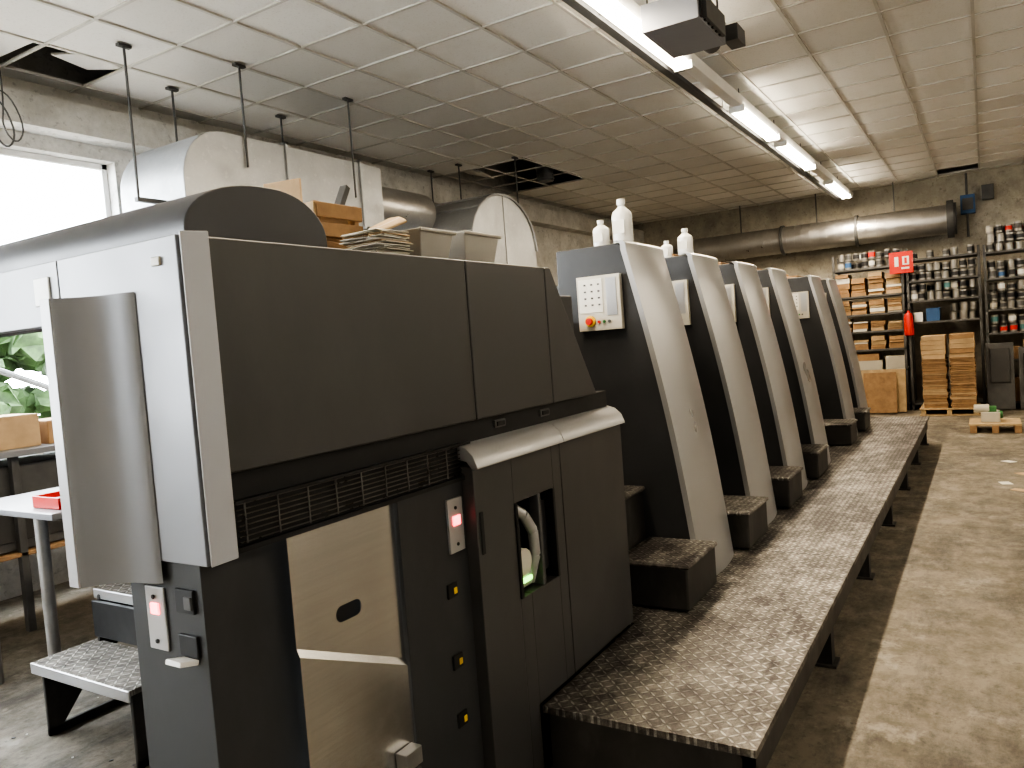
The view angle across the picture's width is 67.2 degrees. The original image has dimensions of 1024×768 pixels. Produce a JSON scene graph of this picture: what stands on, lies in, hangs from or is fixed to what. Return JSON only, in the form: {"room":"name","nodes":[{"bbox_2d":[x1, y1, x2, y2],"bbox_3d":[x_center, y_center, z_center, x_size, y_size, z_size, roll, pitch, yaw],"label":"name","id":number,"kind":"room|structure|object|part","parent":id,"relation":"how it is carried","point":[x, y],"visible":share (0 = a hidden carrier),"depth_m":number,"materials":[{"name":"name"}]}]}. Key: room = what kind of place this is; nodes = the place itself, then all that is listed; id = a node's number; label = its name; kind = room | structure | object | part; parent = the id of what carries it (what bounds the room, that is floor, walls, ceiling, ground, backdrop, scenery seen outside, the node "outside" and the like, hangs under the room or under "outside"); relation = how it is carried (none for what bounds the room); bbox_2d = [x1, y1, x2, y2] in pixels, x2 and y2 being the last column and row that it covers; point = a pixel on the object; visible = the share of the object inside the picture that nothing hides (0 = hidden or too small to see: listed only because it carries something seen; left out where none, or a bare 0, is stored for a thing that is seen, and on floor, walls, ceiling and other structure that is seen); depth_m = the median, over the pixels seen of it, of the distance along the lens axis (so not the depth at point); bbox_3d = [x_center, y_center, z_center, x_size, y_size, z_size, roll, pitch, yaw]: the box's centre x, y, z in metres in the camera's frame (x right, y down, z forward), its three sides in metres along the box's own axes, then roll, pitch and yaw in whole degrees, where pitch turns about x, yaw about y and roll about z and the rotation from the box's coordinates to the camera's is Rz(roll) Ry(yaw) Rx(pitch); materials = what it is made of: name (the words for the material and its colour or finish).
{"room":"print shop","nodes":[
{"label":"print shop","id":0,"kind":"room"},
{"bbox_2d":[0,43,633,600],"bbox_3d":[-2.770,-0.916,7.995,0.250,4.700,20.760,-2,4,32],"label":"wall","id":1,"kind":"structure","parent":0,"point":[550,241],"depth_m":6.71,"materials":[{"name":"white paint"}]},
{"bbox_2d":[0,148,110,217],"bbox_3d":[-4.556,-0.596,5.125,0.050,2.330,4.050,-2,4,32],"label":"window","id":2,"kind":"structure","parent":1,"relation":"in","point":[102,169],"depth_m":6.56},
{"bbox_2d":[0,86,643,242],"bbox_3d":[-2.673,-2.294,7.800,0.220,0.250,20.760,-2,4,32],"label":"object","id":3,"kind":"structure","parent":1,"relation":"attached to","point":[43,115],"depth_m":6.55,"materials":[{"name":"white paint"}]},
{"bbox_2d":[0,0,1023,224],"bbox_3d":[1.067,-2.739,5.451,9.944,0.030,20.772,-2,4,32],"label":"ceiling","id":4,"kind":"structure","parent":0,"point":[879,93],"depth_m":7.15,"materials":[{"name":"tile"}]},
{"bbox_2d":[0,71,23,146],"bbox_3d":[-3.701,-2.155,5.556,0.236,0.920,0.247,-2,4,32],"label":"cable","id":5,"kind":"object","parent":4,"relation":"hanging from","point":[1,90],"visible":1,"depth_m":5.58,"materials":[{"name":"black rubber"}]},
{"bbox_2d":[0,33,122,69],"bbox_3d":[-3.486,-2.448,5.629,0.554,0.078,1.155,-2,4,32],"label":"tile","id":6,"kind":"structure","parent":4,"relation":"attached to","point":[8,44],"depth_m":5.78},
{"bbox_2d":[115,42,518,230],"bbox_3d":[-1.683,-1.872,7.916,1.290,1.550,5.200,-2,4,32],"label":"ventilation duct","id":7,"kind":"object","parent":4,"relation":"hanging from","point":[210,160],"visible":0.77,"depth_m":6.20,"materials":[{"name":"metal"}]},
{"bbox_2d":[465,170,494,178],"bbox_3d":[-0.515,-2.931,10.686,0.387,0.132,0.500,-3,3,20],"label":"tile","id":8,"kind":"structure","parent":4,"relation":"on","point":[471,172],"depth_m":10.67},
{"bbox_2d":[535,163,554,182],"bbox_3d":[0.454,-3.110,10.839,0.260,0.510,0.260,-2,4,32],"label":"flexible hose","id":9,"kind":"object","parent":4,"relation":"hanging from","point":[545,174],"visible":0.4,"depth_m":10.75,"materials":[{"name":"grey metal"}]},
{"bbox_2d":[640,0,745,58],"bbox_3d":[1.241,-2.528,5.242,0.460,0.400,0.820,-2,4,32],"label":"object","id":10,"kind":"object","parent":4,"relation":"hanging from","point":[680,28],"visible":1,"depth_m":5.03,"materials":[{"name":"grey paint"}]},
{"bbox_2d":[562,0,853,200],"bbox_3d":[2.433,-2.856,8.058,0.270,0.220,13.700,-2,4,32],"label":"ceiling light","id":11,"kind":"object","parent":4,"relation":"attached to","point":[700,71],"visible":0.7,"depth_m":6.88,"materials":[{"name":"white plastic"}]},
{"bbox_2d":[584,0,850,198],"bbox_3d":[2.497,-2.746,8.029,0.150,0.065,12.940,-2,4,32],"label":"tubes","id":12,"kind":"object","parent":11,"relation":"attached to","point":[685,64],"visible":0.96,"depth_m":6.20,"materials":[{"name":"white"}]},
{"bbox_2d":[673,182,956,261],"bbox_3d":[5.431,-2.924,14.537,5.123,1.211,0.640,-2,4,32],"label":"duct","id":13,"kind":"object","parent":4,"relation":"hanging from","point":[858,231],"visible":0.92,"depth_m":14.05,"materials":[{"name":"metal"}]},
{"bbox_2d":[0,402,1023,767],"bbox_3d":[1.552,1.298,5.558,9.900,0.100,21.160,-2,4,32],"label":"floor","id":14,"kind":"structure","parent":0,"point":[929,673],"depth_m":3.91,"materials":[{"name":"concrete"}]},
{"bbox_2d":[0,443,64,631],"bbox_3d":[-3.457,1.038,5.230,0.750,1.200,2.700,-2,4,32],"label":"workbench","id":15,"kind":"object","parent":14,"relation":"on","point":[28,473],"visible":0.17,"depth_m":5.06,"materials":[{"name":"grey paint"}]},
{"bbox_2d":[0,413,53,450],"bbox_3d":[-3.643,0.346,5.099,0.580,0.219,1.600,-2,4,32],"label":"cardboard boxes","id":16,"kind":"object","parent":15,"relation":"on","point":[25,429],"visible":0.7,"depth_m":5.16,"materials":[{"name":"brown cardboard"}]},
{"bbox_2d":[0,487,104,683],"bbox_3d":[-2.357,1.106,4.284,0.910,1.000,0.770,-2,4,32],"label":"side table","id":17,"kind":"object","parent":14,"relation":"on","point":[20,505],"visible":0.31,"depth_m":3.85,"materials":[{"name":"grey paint"}]},
{"bbox_2d":[32,491,61,509],"bbox_3d":[-2.279,0.586,3.932,0.250,0.059,0.200,-2,4,32],"label":"tray","id":18,"kind":"object","parent":17,"relation":"on","point":[52,500],"visible":0.55,"depth_m":3.86,"materials":[{"name":"red plastic"}]},
{"bbox_2d":[30,583,148,767],"bbox_3d":[-1.731,1.296,3.609,0.770,0.600,0.615,-2,4,32],"label":"steps","id":19,"kind":"structure","parent":14,"relation":"on","point":[103,666],"depth_m":3.57,"materials":[{"name":"silver metal"}]},
{"bbox_2d":[0,185,928,767],"bbox_3d":[1.613,0.082,6.638,2.955,2.200,11.059,-2,4,32],"label":"press","id":20,"kind":"object","parent":14,"relation":"on","point":[357,508],"visible":1,"depth_m":2.39,"materials":[{"name":"grey paint"}]},
{"bbox_2d":[0,185,327,272],"bbox_3d":[-1.486,-0.368,2.402,2.075,0.143,0.430,-2,4,32],"label":"hood","id":21,"kind":"object","parent":20,"relation":"attached to","point":[242,212],"depth_m":1.85,"materials":[{"name":"paint"}]},
{"bbox_2d":[263,178,302,201],"bbox_3d":[-0.778,-0.565,2.946,0.220,0.370,0.315,-2,4,32],"label":"cardboard sheet","id":22,"kind":"object","parent":20,"relation":"on","point":[293,187],"visible":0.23,"depth_m":2.79,"materials":[{"name":"beige cardboard"}]},
{"bbox_2d":[305,185,362,248],"bbox_3d":[-0.625,-0.500,2.478,0.208,0.267,0.212,-2,4,32],"label":"wooden crate","id":23,"kind":"object","parent":20,"relation":"on","point":[337,219],"visible":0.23,"depth_m":2.42,"materials":[{"name":"brown wood"}]},
{"bbox_2d":[234,441,469,553],"bbox_3d":[-0.379,0.282,2.110,0.018,0.117,0.920,-2,4,32],"label":"grille","id":24,"kind":"object","parent":20,"relation":"attached to","point":[291,509],"depth_m":2.02,"materials":[{"name":"metal"}]},
{"bbox_2d":[339,216,413,254],"bbox_3d":[-0.402,-0.454,2.377,0.203,0.153,0.227,-2,4,32],"label":"paper","id":25,"kind":"object","parent":20,"relation":"on","point":[378,238],"visible":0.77,"depth_m":2.31,"materials":[{"name":"beige paper"}]},
{"bbox_2d":[402,227,456,258],"bbox_3d":[-0.328,-0.445,2.554,0.227,0.105,0.196,-2,4,32],"label":"plastic bin","id":26,"kind":"object","parent":20,"relation":"on","point":[427,242],"visible":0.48,"depth_m":2.47,"materials":[{"name":"beige plastic"}]},
{"bbox_2d":[448,230,501,262],"bbox_3d":[-0.199,-0.471,2.784,0.247,0.115,0.236,-2,4,32],"label":"plastic bin","id":27,"kind":"object","parent":20,"relation":"on","point":[466,245],"visible":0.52,"depth_m":2.69,"materials":[{"name":"beige plastic"}]},
{"bbox_3d":[-0.028,0.842,3.124,0.606,1.300,1.165,-2,4,32],"label":"operator door","id":28,"kind":"part","parent":20,"relation":"part of","materials":[{"name":"grey paint"}]},
{"bbox_3d":[0.464,-0.431,4.098,0.250,0.290,0.065,-2,4,32],"label":"control panel","id":29,"kind":"part","parent":20,"relation":"part of","materials":[{"name":"beige plastic"}]},
{"bbox_2d":[593,220,609,245],"bbox_3d":[0.490,-0.824,4.234,0.090,0.150,0.090,-2,4,32],"label":"bottle","id":30,"kind":"object","parent":20,"relation":"on","point":[601,236],"visible":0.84,"depth_m":4.20,"materials":[{"name":"plastic"}]},
{"bbox_2d":[612,198,633,243],"bbox_3d":[0.598,-0.885,4.185,0.110,0.235,0.110,-2,4,32],"label":"bottle","id":31,"kind":"object","parent":20,"relation":"on","point":[622,226],"visible":0.92,"depth_m":4.14,"materials":[{"name":"plastic"}]},
{"bbox_3d":[0.087,0.328,4.767,2.312,2.135,0.550,-2,4,32],"label":"printing frame","id":32,"kind":"part","parent":20,"relation":"part of","materials":[{"name":"paint"}]},
{"bbox_2d":[661,241,672,257],"bbox_3d":[1.038,-0.899,5.163,0.080,0.120,0.080,-2,4,32],"label":"bottle","id":33,"kind":"object","parent":20,"relation":"on","point":[667,248],"visible":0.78,"depth_m":5.13,"materials":[{"name":"plastic"}]},
{"bbox_3d":[1.214,0.146,6.601,2.312,2.135,0.550,-2,4,32],"label":"printing frame","id":34,"kind":"part","parent":20,"relation":"part of","materials":[{"name":"paint"}]},
{"bbox_3d":[1.027,-0.522,5.015,0.250,0.290,0.065,-2,4,32],"label":"control panel","id":35,"kind":"part","parent":20,"relation":"part of","materials":[{"name":"beige plastic"}]},
{"bbox_2d":[677,228,693,255],"bbox_3d":[1.145,-0.941,5.092,0.100,0.170,0.100,-2,4,32],"label":"bottle","id":36,"kind":"object","parent":20,"relation":"on","point":[685,240],"visible":0.89,"depth_m":5.05,"materials":[{"name":"plastic"}]},
{"bbox_3d":[0.650,0.237,5.684,2.312,2.135,0.550,-2,4,32],"label":"printing frame","id":37,"kind":"part","parent":20,"relation":"part of","materials":[{"name":"paint"}]},
{"bbox_3d":[1.590,-0.612,5.932,0.250,0.290,0.065,-2,4,32],"label":"control panel","id":38,"kind":"part","parent":20,"relation":"part of","materials":[{"name":"beige plastic"}]},
{"bbox_3d":[2.164,-0.704,6.866,0.250,0.290,0.065,-2,4,32],"label":"control panel","id":39,"kind":"part","parent":20,"relation":"part of","materials":[{"name":"beige plastic"}]},
{"bbox_3d":[1.788,0.054,7.535,2.312,2.135,0.550,-2,4,32],"label":"printing frame","id":40,"kind":"part","parent":20,"relation":"part of","materials":[{"name":"paint"}]},
{"bbox_3d":[3.103,-0.855,8.394,0.250,0.290,0.065,-2,4,32],"label":"control panel","id":41,"kind":"part","parent":20,"relation":"part of","materials":[{"name":"beige plastic"}]},
{"bbox_3d":[2.727,-0.097,9.063,2.312,2.135,0.550,-2,4,32],"label":"printing frame","id":42,"kind":"part","parent":20,"relation":"part of","materials":[{"name":"paint"}]},
{"bbox_3d":[3.300,-0.189,9.997,2.312,2.135,0.550,-2,4,32],"label":"printing frame","id":43,"kind":"part","parent":20,"relation":"part of","materials":[{"name":"paint"}]},
{"bbox_2d":[432,193,537,266],"bbox_3d":[-0.579,-0.476,9.260,1.434,3.364,1.428,-2,4,32],"label":"extraction hood","id":44,"kind":"object","parent":14,"relation":"on","point":[500,214],"visible":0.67,"depth_m":8.77,"materials":[{"name":"metal"}]},
{"bbox_2d":[861,369,906,412],"bbox_3d":[6.268,0.121,12.997,0.680,0.721,0.268,-2,4,32],"label":"wood panel","id":45,"kind":"object","parent":14,"relation":"on","point":[885,390],"visible":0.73,"depth_m":12.92,"materials":[{"name":"brown wood"}]},
{"bbox_2d":[832,221,1023,409],"bbox_3d":[7.776,-1.097,12.817,4.380,2.980,0.620,-2,4,32],"label":"storage rack","id":46,"kind":"object","parent":14,"relation":"on","point":[906,284],"visible":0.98,"depth_m":13.01,"materials":[{"name":"grey metal"}]},
{"bbox_2d":[889,251,913,273],"bbox_3d":[6.592,-2.054,13.041,0.360,0.360,0.063,-2,4,32],"label":"sign","id":47,"kind":"object","parent":46,"relation":"attached to","point":[899,262],"visible":1,"depth_m":13.02,"materials":[{"name":"red plastic"}]},
{"bbox_2d":[904,309,914,335],"bbox_3d":[6.708,-1.041,12.993,0.165,0.450,0.195,-2,4,32],"label":"fire extinguisher","id":48,"kind":"object","parent":46,"relation":"attached to","point":[909,322],"visible":1,"depth_m":12.92,"materials":[{"name":"red metal"}]},
{"bbox_2d":[920,332,980,415],"bbox_3d":[7.036,-0.164,12.403,0.830,1.276,0.770,-2,4,32],"label":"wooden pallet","id":49,"kind":"object","parent":14,"relation":"on","point":[935,369],"visible":0.98,"depth_m":12.14,"materials":[{"name":"brown wood"}]},
{"bbox_2d":[969,418,1021,432],"bbox_3d":[6.509,0.560,10.379,0.590,0.125,0.620,-2,4,32],"label":"wooden pallet","id":50,"kind":"object","parent":14,"relation":"on","point":[1016,423],"visible":0.94,"depth_m":10.20,"materials":[{"name":"brown wood"}]},
{"bbox_2d":[974,404,1002,421],"bbox_3d":[6.430,0.384,10.397,0.330,0.234,0.300,-2,4,32],"label":"boxes","id":51,"kind":"object","parent":50,"relation":"on","point":[988,413],"visible":1,"depth_m":10.29,"materials":[{"name":"white cardboard"}]},
{"bbox_2d":[985,342,1023,408],"bbox_3d":[7.975,-0.135,12.179,0.800,1.060,0.119,-2,4,32],"label":"cabinet","id":52,"kind":"object","parent":14,"relation":"on","point":[1000,372],"visible":0.92,"depth_m":12.24,"materials":[{"name":"grey metal"}]},
{"bbox_2d":[999,460,1023,491],"bbox_3d":[4.930,0.887,7.557,0.282,0.003,1.641,-2,4,32],"label":"paper scraps","id":53,"kind":"object","parent":14,"relation":"on","point":[1008,461],"visible":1,"depth_m":7.23,"materials":[{"name":"paper"}]},
{"bbox_2d":[520,159,580,178],"bbox_3d":[1.155,-3.430,5.336,10.000,0.100,21.160,-2,4,32],"label":"tile","id":54,"kind":"structure","parent":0,"point":[520,159],"depth_m":13.69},
{"bbox_2d":[633,164,1023,401],"bbox_3d":[6.840,-1.970,14.330,9.500,4.700,0.200,-2,4,32],"label":"wall","id":55,"kind":"structure","parent":0,"point":[1007,205],"depth_m":13.99,"materials":[{"name":"concrete"}]},
{"bbox_2d":[960,173,993,236],"bbox_3d":[8.012,-3.106,13.260,0.500,1.100,0.195,-2,4,32],"label":"switch box","id":56,"kind":"object","parent":55,"relation":"attached to","point":[967,201],"visible":1,"depth_m":13.25,"materials":[{"name":"blue plastic"}]},
{"label":"outside","id":57,"kind":"structure","parent":0,"visible":0},
{"bbox_3d":[-7.305,1.566,13.476,13.300,0.100,35.000,-2,4,32],"label":"ground","id":58,"kind":"structure","parent":57,"visible":0},
{"bbox_2d":[0,368,48,390],"bbox_3d":[-4.545,0.427,7.840,0.060,2.347,3.525,-2,4,32],"label":"handrail","id":59,"kind":"object","parent":58,"relation":"on","point":[4,372],"visible":0.02,"depth_m":7.50,"materials":[{"name":"grey metal"}]},
{"bbox_2d":[0,332,51,418],"bbox_3d":[-6.664,-0.058,12.973,2.647,3.448,11.504,-2,4,32],"label":"hedge","id":60,"kind":"object","parent":58,"relation":"on","point":[26,352],"visible":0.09,"depth_m":11.27,"materials":[{"name":"green plant"}]}
]}

